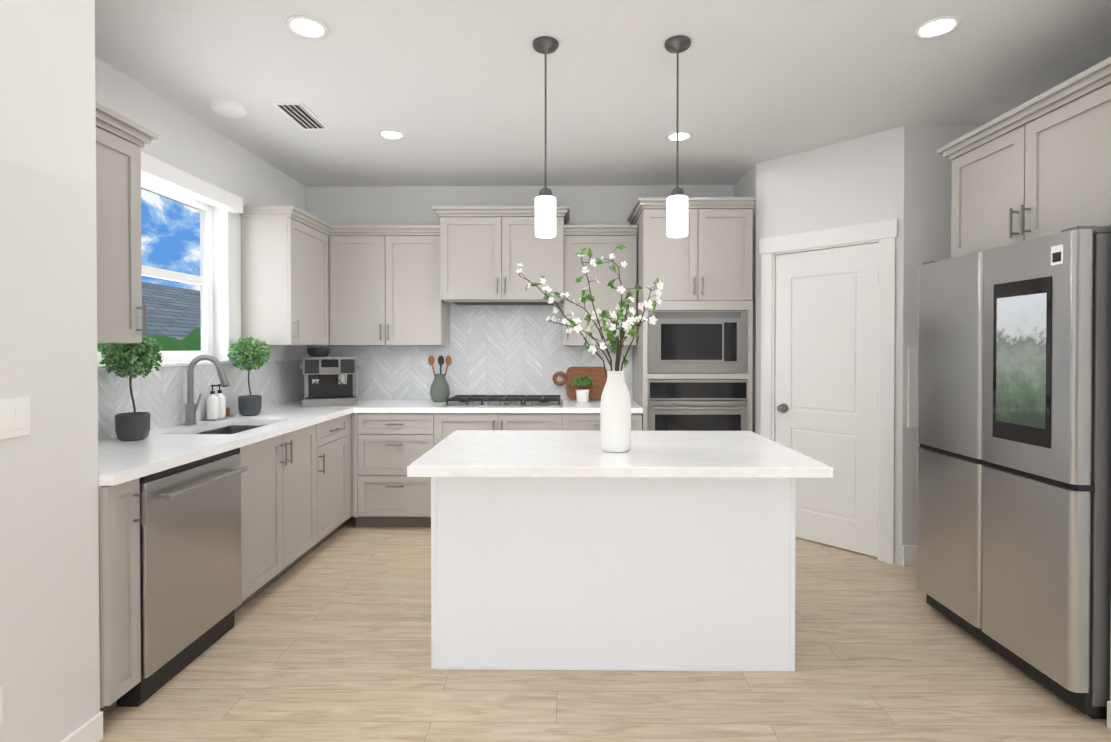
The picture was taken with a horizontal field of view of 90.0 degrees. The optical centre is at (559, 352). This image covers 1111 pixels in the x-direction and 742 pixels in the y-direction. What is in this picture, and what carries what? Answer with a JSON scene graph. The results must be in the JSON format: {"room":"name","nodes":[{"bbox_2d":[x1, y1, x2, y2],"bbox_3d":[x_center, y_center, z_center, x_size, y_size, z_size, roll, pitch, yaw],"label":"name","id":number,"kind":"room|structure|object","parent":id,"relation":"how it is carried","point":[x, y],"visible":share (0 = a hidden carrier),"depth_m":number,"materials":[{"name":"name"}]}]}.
{"room":"kitchen","nodes":[
{"label":"kitchen","id":0,"kind":"room"},
{"bbox_2d":[0,0,99,741],"bbox_3d":[-2.041,-0.003,-0.626,0.840,2.720,5.090,0,1,1],"label":"wall","id":1,"kind":"structure","parent":0,"point":[49,606],"depth_m":1.74,"materials":[{"name":"white paint"}]},
{"bbox_2d":[0,685,2,726],"bbox_3d":[-1.593,1.008,1.551,0.008,0.116,0.075,0,1,1],"label":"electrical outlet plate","id":2,"kind":"object","parent":1,"relation":"attached to","point":[1,705],"visible":1,"depth_m":1.58,"materials":[{"name":"white plastic"}]},
{"bbox_2d":[0,397,30,439],"bbox_3d":[-1.593,0.190,1.570,0.009,0.116,0.200,0,1,1],"label":"switch plate","id":3,"kind":"object","parent":1,"relation":"attached to","point":[15,420],"visible":1,"depth_m":1.62,"materials":[{"name":"white plastic"}]},
{"bbox_2d":[61,711,102,741],"bbox_3d":[-1.615,1.310,-0.620,0.014,0.095,5.088,0,1,1],"label":"baseboard","id":4,"kind":"structure","parent":1,"relation":"attached to","point":[90,730],"depth_m":1.87,"materials":[{"name":"white wood"}]},
{"bbox_2d":[95,56,305,362],"bbox_3d":[-2.243,-0.038,3.322,0.150,2.720,2.800,0,1,1],"label":"wall","id":5,"kind":"structure","parent":0,"point":[189,144],"depth_m":3.62,"materials":[{"name":"white paint"}]},
{"bbox_2d":[96,102,158,342],"bbox_3d":[-1.986,-0.506,2.205,0.382,0.933,0.568,0,1,1],"label":"upper cabinet","id":6,"kind":"object","parent":5,"relation":"attached to","point":[121,140],"visible":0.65,"depth_m":2.33,"materials":[{"name":"grey wood"}]},
{"bbox_2d":[97,177,230,369],"bbox_3d":[-2.236,-0.443,3.053,0.170,1.035,1.150,0,1,1],"label":"window","id":7,"kind":"structure","parent":5,"relation":"in","point":[204,280],"depth_m":3.50,"materials":[{"name":"white plastic"}]},
{"bbox_2d":[141,151,242,212],"bbox_3d":[-2.127,-0.962,3.084,0.083,0.097,1.135,0,1,1],"label":"blind valance","id":8,"kind":"object","parent":7,"relation":"attached to","point":[156,170],"visible":0.46,"depth_m":3.13,"materials":[{"name":"white"}]},
{"bbox_2d":[98,360,303,440],"bbox_3d":[-2.161,0.238,3.467,0.008,0.336,2.488,0,1,1],"label":"backsplash","id":9,"kind":"structure","parent":5,"relation":"attached to","point":[160,395],"depth_m":3.17,"materials":[{"name":"white tile"}]},
{"bbox_2d":[239,213,334,345],"bbox_3d":[-1.957,-0.499,4.079,0.398,0.885,0.630,0,1,1],"label":"upper cabinet","id":10,"kind":"object","parent":5,"relation":"attached to","point":[307,279],"depth_m":3.77,"materials":[{"name":"grey wood"}]},
{"bbox_2d":[306,185,733,399],"bbox_3d":[0.259,-0.051,4.769,5.320,2.720,0.150,0,1,1],"label":"wall","id":11,"kind":"structure","parent":0,"point":[413,205],"depth_m":4.69,"materials":[{"name":"white paint"}]},
{"bbox_2d":[335,229,449,345],"bbox_3d":[-1.382,-0.503,4.504,0.906,0.885,0.402,0,1,1],"label":"upper cabinet","id":12,"kind":"object","parent":11,"relation":"attached to","point":[389,282],"depth_m":4.38,"materials":[{"name":"grey wood"}]},
{"bbox_2d":[307,304,631,399],"bbox_3d":[-0.763,-0.016,4.700,2.754,0.822,0.008,0,1,1],"label":"backsplash","id":13,"kind":"structure","parent":11,"relation":"attached to","point":[490,350],"depth_m":4.69,"materials":[{"name":"white tile"}]},
{"bbox_2d":[439,213,566,304],"bbox_3d":[-0.446,-0.748,4.499,0.963,0.666,0.387,0,1,1],"label":"upper cabinet","id":14,"kind":"object","parent":11,"relation":"attached to","point":[482,252],"depth_m":4.31,"materials":[{"name":"grey wood"}]},
{"bbox_2d":[563,229,636,345],"bbox_3d":[0.320,-0.503,4.518,0.570,0.885,0.337,0,1,1],"label":"upper cabinet","id":15,"kind":"object","parent":11,"relation":"attached to","point":[601,242],"depth_m":4.36,"materials":[{"name":"grey wood"}]},
{"bbox_2d":[95,0,1110,186],"bbox_3d":[0.214,-1.415,0.737,5.320,0.080,8.190,0,1,1],"label":"ceiling","id":16,"kind":"structure","parent":0,"point":[453,91],"depth_m":2.79,"materials":[{"name":"white paint"}]},
{"bbox_2d":[209,100,247,117],"bbox_3d":[-1.879,-1.379,3.155,0.192,0.036,0.192,0,1,1],"label":"smoke detector","id":17,"kind":"object","parent":16,"relation":"attached to","point":[227,108],"visible":1,"depth_m":3.11,"materials":[{"name":"white plastic"}]},
{"bbox_2d":[271,102,330,129],"bbox_3d":[-1.518,-1.394,3.281,0.170,0.008,0.380,0,1,1],"label":"ceiling vent","id":18,"kind":"object","parent":16,"relation":"in","point":[301,115],"visible":0.96,"depth_m":3.26,"materials":[{"name":"white plastic"}]},
{"bbox_2d":[285,16,328,39],"bbox_3d":[-1.074,-1.385,2.366,0.170,0.008,0.170,0,1,1],"label":"recessed light","id":19,"kind":"object","parent":16,"relation":"in","point":[307,27],"visible":1,"depth_m":2.37,"materials":[{"name":"white plastic"}]},
{"bbox_2d":[378,129,405,139],"bbox_3d":[-1.075,-1.396,3.556,0.170,0.008,0.170,0,1,1],"label":"recessed light","id":20,"kind":"object","parent":16,"relation":"in","point":[387,134],"visible":1,"depth_m":3.55,"materials":[{"name":"white plastic"}]},
{"bbox_2d":[533,36,557,237],"bbox_3d":[-0.064,-0.958,2.499,0.116,0.865,0.116,0,1,1],"label":"pendant light","id":21,"kind":"object","parent":16,"relation":"hanging from","point":[545,213],"visible":0.98,"depth_m":2.47,"materials":[{"name":"white glass"}]},
{"bbox_2d":[664,35,690,237],"bbox_3d":[0.528,-0.958,2.493,0.116,0.865,0.116,0,1,1],"label":"pendant light","id":22,"kind":"object","parent":16,"relation":"hanging from","point":[677,213],"visible":0.98,"depth_m":2.46,"materials":[{"name":"white glass"}]},
{"bbox_2d":[666,131,692,141],"bbox_3d":[0.772,-1.396,3.586,0.170,0.008,0.170,0,1,1],"label":"recessed light","id":23,"kind":"object","parent":16,"relation":"in","point":[682,136],"visible":0.83,"depth_m":3.59,"materials":[{"name":"white plastic"}]},
{"bbox_2d":[913,16,961,39],"bbox_3d":[1.608,-1.385,2.367,0.170,0.008,0.170,0,1,1],"label":"recessed light","id":24,"kind":"object","parent":16,"relation":"in","point":[937,27],"visible":1,"depth_m":2.37,"materials":[{"name":"white plastic"}]},
{"bbox_2d":[99,517,1110,741],"bbox_3d":[0.214,1.375,0.762,5.320,0.060,8.190,0,1,1],"label":"floor","id":25,"kind":"structure","parent":0,"point":[328,640],"depth_m":2.23,"materials":[{"name":"brown wood"}]},
{"bbox_2d":[117,448,247,706],"bbox_3d":[-1.816,0.896,2.393,0.658,0.868,0.614,0,1,1],"label":"dishwasher","id":26,"kind":"object","parent":25,"relation":"on","point":[190,566],"visible":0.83,"depth_m":2.31,"materials":[{"name":"silver metal"}]},
{"bbox_2d":[235,461,297,612],"bbox_3d":[-1.845,1.007,3.127,0.420,0.634,0.640,0,1,1],"label":"base cabinet","id":27,"kind":"object","parent":25,"relation":"on","point":[269,489],"depth_m":2.98,"materials":[{"name":"grey wood"}]},
{"bbox_2d":[239,414,349,561],"bbox_3d":[-1.854,0.881,3.786,0.612,0.874,0.680,0,1,1],"label":"base cabinet","id":28,"kind":"object","parent":25,"relation":"on","point":[305,491],"depth_m":3.56,"materials":[{"name":"grey wood"}]},
{"bbox_2d":[98,400,377,485],"bbox_3d":[-1.847,0.535,3.323,0.638,0.255,2.794,0,1,1],"label":"countertop","id":29,"kind":"structure","parent":28,"relation":"on","point":[153,452],"depth_m":2.66,"materials":[{"name":"white stone"}]},
{"bbox_2d":[97,336,162,440],"bbox_3d":[-2.035,0.157,2.638,0.258,0.512,0.252,0,1,1],"label":"topiary plant","id":30,"kind":"object","parent":29,"relation":"on","point":[132,358],"visible":0.88,"depth_m":2.60,"materials":[{"name":"green plant"}]},
{"bbox_2d":[184,355,229,425],"bbox_3d":[-1.999,0.209,3.176,0.250,0.400,0.110,0,1,1],"label":"faucet","id":31,"kind":"object","parent":29,"relation":"on","point":[191,407],"visible":1,"depth_m":3.14,"materials":[{"name":"silver metal"}]},
{"bbox_2d":[202,384,233,420],"bbox_3d":[-2.102,0.299,3.419,0.090,0.214,0.182,0,1,1],"label":"soap dispenser","id":32,"kind":"object","parent":29,"relation":"on","point":[217,409],"visible":0.92,"depth_m":3.36,"materials":[{"name":"white"}]},
{"bbox_2d":[227,337,270,415],"bbox_3d":[-2.012,0.149,3.610,0.263,0.512,0.254,0,1,1],"label":"topiary plant","id":33,"kind":"object","parent":29,"relation":"on","point":[250,352],"visible":1,"depth_m":3.56,"materials":[{"name":"green plant"}]},
{"bbox_2d":[300,348,358,406],"bbox_3d":[-1.785,0.178,4.315,0.471,0.440,0.490,0,1,1],"label":"espresso machine","id":34,"kind":"object","parent":29,"relation":"on","point":[330,380],"visible":1,"depth_m":4.26,"materials":[{"name":"silver metal"}]},
{"bbox_2d":[350,413,441,526],"bbox_3d":[-1.213,0.876,4.382,0.697,0.874,0.667,0,1,1],"label":"base cabinet","id":35,"kind":"object","parent":25,"relation":"on","point":[382,445],"depth_m":4.11,"materials":[{"name":"grey wood"}]},
{"bbox_2d":[353,400,642,412],"bbox_3d":[-0.452,0.418,4.385,2.126,0.039,0.638,0,1,1],"label":"countertop","id":36,"kind":"structure","parent":35,"relation":"on","point":[431,406],"depth_m":4.08,"materials":[{"name":"white stone"}]},
{"bbox_2d":[428,355,451,401],"bbox_3d":[-0.971,0.208,4.520,0.194,0.377,0.160,0,1,1],"label":"utensil crock","id":37,"kind":"object","parent":36,"relation":"on","point":[439,390],"visible":0.98,"depth_m":4.48,"materials":[{"name":"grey ceramic"}]},
{"bbox_2d":[442,394,562,406],"bbox_3d":[-0.426,0.373,4.385,0.900,0.050,0.520,0,1,1],"label":"gas cooktop","id":38,"kind":"object","parent":36,"relation":"in","point":[508,400],"visible":1,"depth_m":4.27,"materials":[{"name":"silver metal"}]},
{"bbox_2d":[552,367,606,398],"bbox_3d":[0.168,0.248,4.626,0.457,0.269,0.065,0,1,1],"label":"cutting board","id":39,"kind":"object","parent":36,"relation":"on","point":[597,375],"visible":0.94,"depth_m":4.62,"materials":[{"name":"brown wood"}]},
{"bbox_2d":[571,375,593,401],"bbox_3d":[0.185,0.288,4.507,0.196,0.217,0.148,0,1,1],"label":"herb pot","id":40,"kind":"object","parent":36,"relation":"on","point":[582,395],"visible":0.98,"depth_m":4.47,"materials":[{"name":"white ceramic"}]},
{"bbox_2d":[442,413,565,439],"bbox_3d":[-0.450,0.875,4.399,0.948,0.874,0.617,0,1,1],"label":"base cabinet","id":41,"kind":"object","parent":25,"relation":"on","point":[451,422],"depth_m":4.09,"materials":[{"name":"grey wood"}]},
{"bbox_2d":[566,413,641,430],"bbox_3d":[0.287,0.875,4.390,0.647,0.874,0.617,0,1,1],"label":"base cabinet","id":42,"kind":"object","parent":25,"relation":"on","point":[574,421],"depth_m":4.08,"materials":[{"name":"grey wood"}]},
{"bbox_2d":[431,478,795,671],"bbox_3d":[0.225,0.891,2.622,1.533,0.874,0.600,0,1,1],"label":"kitchen island","id":43,"kind":"object","parent":25,"relation":"on","point":[647,551],"depth_m":2.33,"materials":[{"name":"white wood"}]},
{"bbox_2d":[407,430,832,477],"bbox_3d":[0.223,0.435,2.494,1.566,0.039,0.906,0,1,1],"label":"island countertop","id":44,"kind":"structure","parent":43,"relation":"on","point":[464,453],"depth_m":2.24,"materials":[{"name":"white stone"}]},
{"bbox_2d":[515,245,663,452],"bbox_3d":[0.118,-0.036,2.367,0.630,0.904,0.224,0,1,1],"label":"vase","id":45,"kind":"object","parent":44,"relation":"on","point":[615,420],"visible":1,"depth_m":2.33,"materials":[{"name":"white ceramic"}]},
{"bbox_2d":[628,197,754,430],"bbox_3d":[0.991,0.093,4.337,0.845,2.440,0.694,0,1,1],"label":"tall cabinet","id":46,"kind":"object","parent":25,"relation":"on","point":[693,359],"visible":0.67,"depth_m":4.06,"materials":[{"name":"grey wood"}]},
{"bbox_2d":[916,226,1110,718],"bbox_3d":[2.275,0.435,2.431,0.874,1.790,0.900,0,1,1],"label":"fridge","id":47,"kind":"object","parent":25,"relation":"on","point":[1014,467],"visible":1,"depth_m":2.20,"materials":[{"name":"grey metal"}]},
{"bbox_2d":[734,164,755,432],"bbox_3d":[1.513,-0.048,4.408,0.100,2.720,0.543,0,1,1],"label":"wall","id":48,"kind":"structure","parent":0,"point":[745,185],"depth_m":4.18,"materials":[{"name":"white paint"}]},
{"bbox_2d":[755,126,903,565],"bbox_3d":[1.827,-0.043,3.820,0.100,2.720,0.967,0,1,-43],"label":"wall","id":49,"kind":"structure","parent":0,"point":[859,180],"depth_m":3.68,"materials":[{"name":"white paint"}]},
{"bbox_2d":[775,242,878,556],"bbox_3d":[1.810,0.300,3.804,0.511,2.015,0.529,0,1,1],"label":"pantry door","id":50,"kind":"structure","parent":49,"relation":"in","point":[826,394],"depth_m":3.76,"materials":[{"name":"white wood"}]},
{"bbox_2d":[759,218,897,563],"bbox_3d":[1.821,0.240,3.814,0.120,2.155,0.904,0,1,-43],"label":"door frame","id":51,"kind":"structure","parent":49,"relation":"attached to","point":[885,232],"depth_m":3.53,"materials":[{"name":"white wood"}]},
{"bbox_2d":[902,125,981,544],"bbox_3d":[2.438,-0.039,3.480,0.632,2.720,0.100,0,1,1],"label":"wall","id":52,"kind":"structure","parent":0,"point":[927,197],"depth_m":3.42,"materials":[{"name":"white paint"}]},
{"bbox_2d":[902,545,916,566],"bbox_3d":[2.438,1.256,3.434,0.628,0.130,0.014,0,1,1],"label":"baseboard","id":53,"kind":"structure","parent":52,"relation":"attached to","point":[909,555],"depth_m":3.43,"materials":[{"name":"white wood"}]},
{"bbox_2d":[907,347,917,427],"bbox_3d":[2.336,0.211,3.427,0.372,0.500,0.012,0,1,1],"label":"access panel","id":54,"kind":"object","parent":52,"relation":"attached to","point":[912,387],"visible":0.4,"depth_m":3.42,"materials":[{"name":"white plastic"}]},
{"bbox_2d":[1110,637,1110,700],"bbox_3d":[2.396,-0.003,-0.627,0.925,2.720,5.185,0,1,1],"label":"wall","id":55,"kind":"structure","parent":0,"point":[1110,668],"depth_m":1.98,"materials":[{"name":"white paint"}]},
{"bbox_2d":[1107,701,1110,729],"bbox_3d":[1.927,1.310,-0.612,0.014,0.095,5.183,0,1,1],"label":"baseboard","id":56,"kind":"structure","parent":55,"relation":"attached to","point":[1109,714],"depth_m":1.97,"materials":[{"name":"white wood"}]},
{"label":"outside","id":57,"kind":"structure","parent":0,"visible":0},
{"bbox_2d":[141,189,199,338],"bbox_3d":[-29.645,-14.965,35.155,0.001,48.000,120.000,0,1,1],"label":"sky","id":58,"kind":"structure","parent":57,"point":[170,235],"depth_m":42.10,"materials":[{"name":"blue"}]},
{"bbox_3d":[2.828,-0.038,3.313,0.150,2.720,2.705,0,1,1],"label":"wall","id":59,"kind":"structure","parent":0,"visible":0},
{"bbox_2d":[937,57,1110,257],"bbox_3d":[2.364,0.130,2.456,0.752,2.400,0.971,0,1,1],"label":"upper cabinet","id":60,"kind":"object","parent":59,"relation":"attached to","point":[1038,166],"depth_m":2.37,"materials":[{"name":"grey wood"}]},
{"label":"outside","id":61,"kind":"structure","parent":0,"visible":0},
{"bbox_2d":[97,327,200,362],"bbox_3d":[-7.101,0.337,11.328,1.584,1.826,11.578,0,1,1],"label":"trees","id":62,"kind":"object","parent":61,"point":[191,340],"visible":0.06,"depth_m":10.14,"materials":[{"name":"green plant"}]},
{"bbox_2d":[142,282,200,341],"bbox_3d":[-9.640,1.159,13.075,3.500,6.150,26.000,0,1,1],"label":"house","id":63,"kind":"structure","parent":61,"point":[174,312],"depth_m":13.58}
]}

